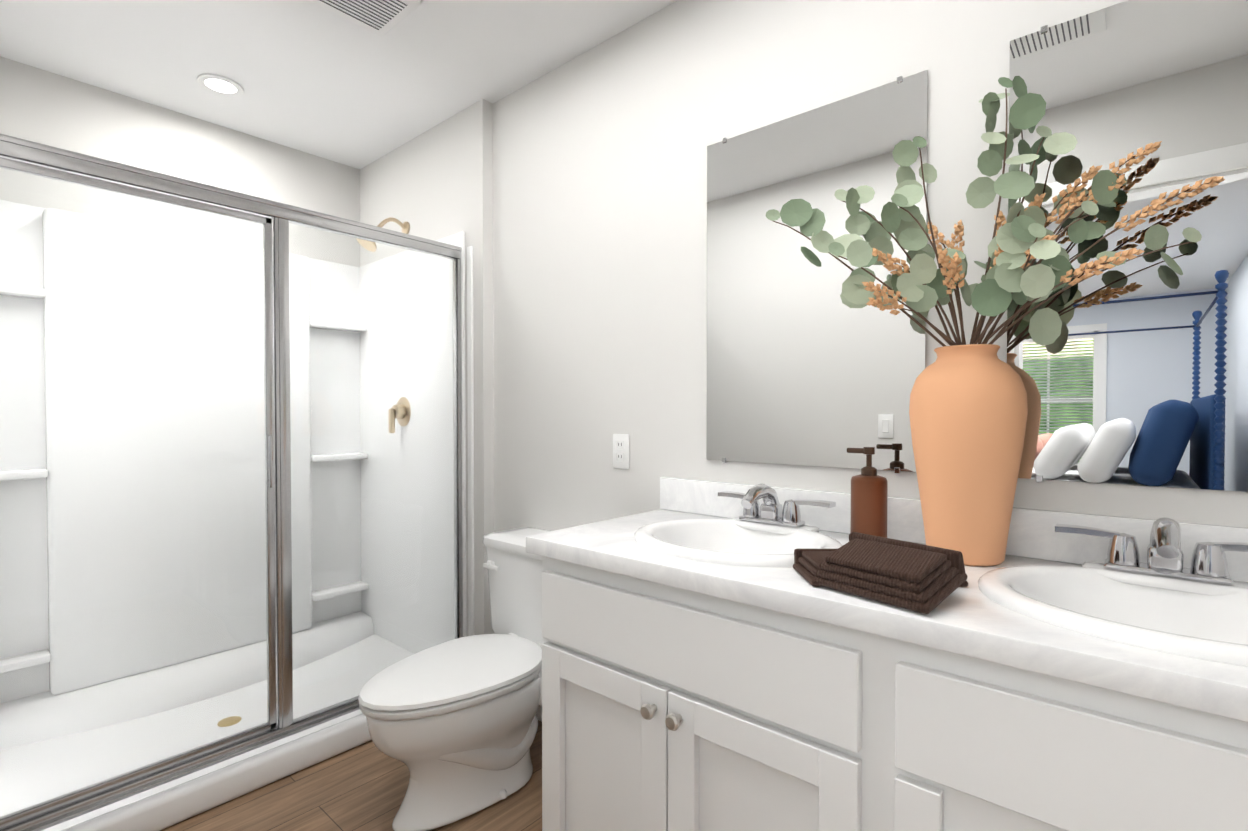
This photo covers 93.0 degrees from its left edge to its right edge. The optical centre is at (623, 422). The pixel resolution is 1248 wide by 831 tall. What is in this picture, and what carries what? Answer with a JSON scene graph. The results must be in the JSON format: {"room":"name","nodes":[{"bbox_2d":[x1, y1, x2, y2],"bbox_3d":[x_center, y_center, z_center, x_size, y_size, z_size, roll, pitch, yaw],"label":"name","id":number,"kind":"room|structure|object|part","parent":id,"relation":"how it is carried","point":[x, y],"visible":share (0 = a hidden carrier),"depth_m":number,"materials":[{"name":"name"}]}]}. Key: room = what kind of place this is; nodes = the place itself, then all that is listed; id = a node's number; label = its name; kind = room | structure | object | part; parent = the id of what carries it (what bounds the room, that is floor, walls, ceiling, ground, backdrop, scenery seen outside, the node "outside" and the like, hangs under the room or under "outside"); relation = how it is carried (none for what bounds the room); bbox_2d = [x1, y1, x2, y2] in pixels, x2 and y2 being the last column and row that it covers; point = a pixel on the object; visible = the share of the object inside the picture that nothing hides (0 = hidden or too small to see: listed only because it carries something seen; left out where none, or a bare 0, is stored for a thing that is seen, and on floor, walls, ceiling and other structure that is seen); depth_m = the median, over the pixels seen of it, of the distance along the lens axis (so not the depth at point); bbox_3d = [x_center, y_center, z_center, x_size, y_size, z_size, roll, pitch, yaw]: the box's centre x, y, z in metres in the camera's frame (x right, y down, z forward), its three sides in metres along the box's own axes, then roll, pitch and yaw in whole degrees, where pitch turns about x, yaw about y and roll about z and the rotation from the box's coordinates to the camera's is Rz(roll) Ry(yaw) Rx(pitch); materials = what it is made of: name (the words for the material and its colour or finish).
{"room":"bathroom","nodes":[
{"label":"bathroom","id":0,"kind":"room"},
{"bbox_2d":[0,56,359,266],"bbox_3d":[-1.941,-0.086,2.523,0.110,2.440,1.609,1,1,41],"label":"wall","id":1,"kind":"structure","parent":0,"point":[40,106],"depth_m":2.46,"materials":[{"name":"white paint"}]},
{"bbox_2d":[0,0,676,168],"bbox_3d":[-0.495,-1.314,1.363,3.790,0.050,1.770,1,1,41],"label":"ceiling","id":2,"kind":"structure","parent":0,"point":[310,77],"depth_m":2.09,"materials":[{"name":"white paint"}]},
{"bbox_2d":[197,74,243,96],"bbox_3d":[-1.556,-1.299,2.285,0.152,0.007,0.152,1,1,41],"label":"recessed light","id":3,"kind":"object","parent":2,"relation":"in","point":[220,85],"visible":1,"depth_m":2.28,"materials":[{"name":"white plastic"}]},
{"bbox_2d":[309,0,420,35],"bbox_3d":[-0.797,-1.288,1.802,0.250,0.013,0.250,1,1,41],"label":"ceiling vent","id":4,"kind":"object","parent":2,"relation":"in","point":[380,17],"visible":1,"depth_m":1.85,"materials":[{"name":"white plastic"}]},
{"bbox_2d":[161,720,541,830],"bbox_3d":[-0.495,1.176,1.401,3.790,0.050,1.770,1,1,41],"label":"floor","id":5,"kind":"structure","parent":0,"point":[363,787],"depth_m":1.78,"materials":[{"name":"wood"}]},
{"bbox_2d":[0,134,474,830],"bbox_3d":[-1.477,0.102,2.200,1.013,2.074,1.498,1,1,41],"label":"shower","id":6,"kind":"object","parent":5,"relation":"on","point":[232,520],"visible":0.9,"depth_m":2.30,"materials":[{"name":"white plastic"}]},
{"bbox_3d":[-1.399,0.177,1.677,0.006,1.644,0.702,1,1,41],"label":"glass door","id":7,"kind":"part","parent":6,"relation":"part of","materials":[{"name":"clear glass"}]},
{"bbox_2d":[358,527,549,830],"bbox_3d":[-0.443,0.773,1.861,0.500,0.742,0.769,1,1,41],"label":"toilet","id":8,"kind":"object","parent":5,"relation":"on","point":[452,725],"visible":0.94,"depth_m":1.71,"materials":[{"name":"white ceramic"}]},
{"bbox_3d":[-0.510,0.766,1.783,0.388,0.021,0.558,1,1,41],"label":"seat","id":9,"kind":"part","parent":8,"relation":"part of","materials":[{"name":"white plastic"}]},
{"bbox_3d":[-0.500,0.750,1.794,0.390,0.054,0.592,1,1,41],"label":"lid","id":10,"kind":"part","parent":8,"relation":"part of","materials":[{"name":"white plastic"}]},
{"bbox_3d":[-0.461,0.505,2.081,0.080,0.030,0.028,1,1,41],"label":"lever","id":11,"kind":"part","parent":8,"relation":"part of","materials":[{"name":"white plastic"}]},
{"bbox_3d":[-0.262,0.610,2.069,0.480,0.328,0.209,1,1,41],"label":"tank","id":12,"kind":"part","parent":8,"relation":"part of","materials":[{"name":"white ceramic"}]},
{"bbox_3d":[-0.264,0.422,2.063,0.500,0.046,0.223,1,1,41],"label":"tank lid","id":13,"kind":"part","parent":8,"relation":"part of","materials":[{"name":"white ceramic"}]},
{"bbox_2d":[526,549,1247,830],"bbox_3d":[0.522,0.739,1.155,1.500,0.832,0.578,1,1,41],"label":"bathroom vanity","id":14,"kind":"object","parent":5,"relation":"on","point":[712,659],"depth_m":0.98,"materials":[{"name":"white paint"}]},
{"bbox_2d":[526,509,1247,708],"bbox_3d":[0.528,0.303,1.155,1.548,0.040,0.563,1,1,41],"label":"countertop","id":15,"kind":"structure","parent":14,"relation":"on","point":[1194,677],"depth_m":0.86,"materials":[{"name":"white stone"}]},
{"bbox_2d":[594,509,849,580],"bbox_3d":[0.262,0.342,1.384,0.496,0.166,0.427,1,1,41],"label":"sink","id":16,"kind":"object","parent":15,"relation":"in","point":[710,536],"depth_m":1.47,"materials":[{"name":"white ceramic"}]},
{"bbox_2d":[714,483,837,528],"bbox_3d":[0.343,0.205,1.477,0.310,0.106,0.166,1,1,41],"label":"faucet","id":17,"kind":"object","parent":15,"relation":"on","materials":[{"name":"silver metal"}]},
{"bbox_2d":[847,447,887,537],"bbox_3d":[0.555,0.167,1.356,0.089,0.223,0.078,1,1,41],"label":"soap dispenser","id":18,"kind":"object","parent":15,"relation":"on","point":[869,490],"visible":0.9,"depth_m":1.32,"materials":[{"name":"brown glass"}]},
{"bbox_2d":[793,532,967,613],"bbox_3d":[0.453,0.243,1.061,0.297,0.080,0.304,1,1,41],"label":"towels","id":19,"kind":"object","parent":15,"relation":"on","point":[921,578],"visible":1,"depth_m":0.95,"materials":[{"name":"brown fabric"}]},
{"bbox_2d":[766,76,1224,565],"bbox_3d":[0.671,-0.201,1.127,0.685,0.966,0.384,1,1,41],"label":"vase","id":20,"kind":"object","parent":15,"relation":"on","point":[968,410],"visible":1,"depth_m":1.15,"materials":[{"name":"orange ceramic"}]},
{"bbox_2d":[946,545,1247,668],"bbox_3d":[0.826,0.350,0.898,0.496,0.166,0.427,1,1,41],"label":"sink","id":21,"kind":"object","parent":15,"relation":"in","point":[1064,592],"depth_m":0.98,"materials":[{"name":"white ceramic"}]},
{"bbox_2d":[1054,517,1247,592],"bbox_3d":[0.907,0.212,0.990,0.310,0.106,0.166,1,1,41],"label":"faucet","id":22,"kind":"object","parent":15,"relation":"on","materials":[{"name":"silver metal"}]},
{"bbox_2d":[360,99,493,635],"bbox_3d":[-0.961,-0.091,2.847,1.170,2.440,0.160,1,1,41],"label":"wall","id":23,"kind":"structure","parent":0,"point":[434,183],"depth_m":2.47,"materials":[{"name":"white paint"}]},
{"bbox_2d":[493,0,1247,633],"bbox_3d":[0.490,-0.073,1.629,2.620,2.440,0.110,1,1,41],"label":"wall","id":24,"kind":"structure","parent":0,"point":[599,244],"depth_m":1.87,"materials":[{"name":"white paint"}]},
{"bbox_2d":[536,706,541,721],"bbox_3d":[-0.205,1.089,2.164,0.889,0.100,0.014,1,1,41],"label":"baseboard","id":25,"kind":"structure","parent":24,"relation":"attached to","point":[539,714],"depth_m":2.26,"materials":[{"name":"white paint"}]},
{"bbox_2d":[613,434,628,468],"bbox_3d":[-0.011,0.097,1.984,0.072,0.116,0.008,1,1,41],"label":"outlet","id":26,"kind":"object","parent":24,"relation":"attached to","point":[620,451],"visible":1,"depth_m":1.98,"materials":[{"name":"white plastic"}]},
{"bbox_2d":[706,70,927,473],"bbox_3d":[0.471,-0.349,1.561,0.595,0.937,0.009,1,1,41],"label":"mirror","id":27,"kind":"object","parent":24,"relation":"attached to","point":[806,366],"visible":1,"depth_m":1.55,"materials":[{"name":"silver mirror"}]},
{"bbox_2d":[1007,0,1247,491],"bbox_3d":[1.043,-0.342,1.068,0.595,0.937,0.009,1,1,41],"label":"mirror","id":28,"kind":"object","parent":24,"relation":"attached to","point":[1135,372],"visible":0.98,"depth_m":1.12,"materials":[{"name":"silver mirror"}]},
{"bbox_2d":[660,477,1247,576],"bbox_3d":[0.704,0.230,1.359,1.548,0.100,0.023,1,1,41],"label":"backsplash","id":29,"kind":"structure","parent":0,"relation":"attached to","point":[1029,528],"depth_m":1.36,"materials":[{"name":"white stone"}]}
]}

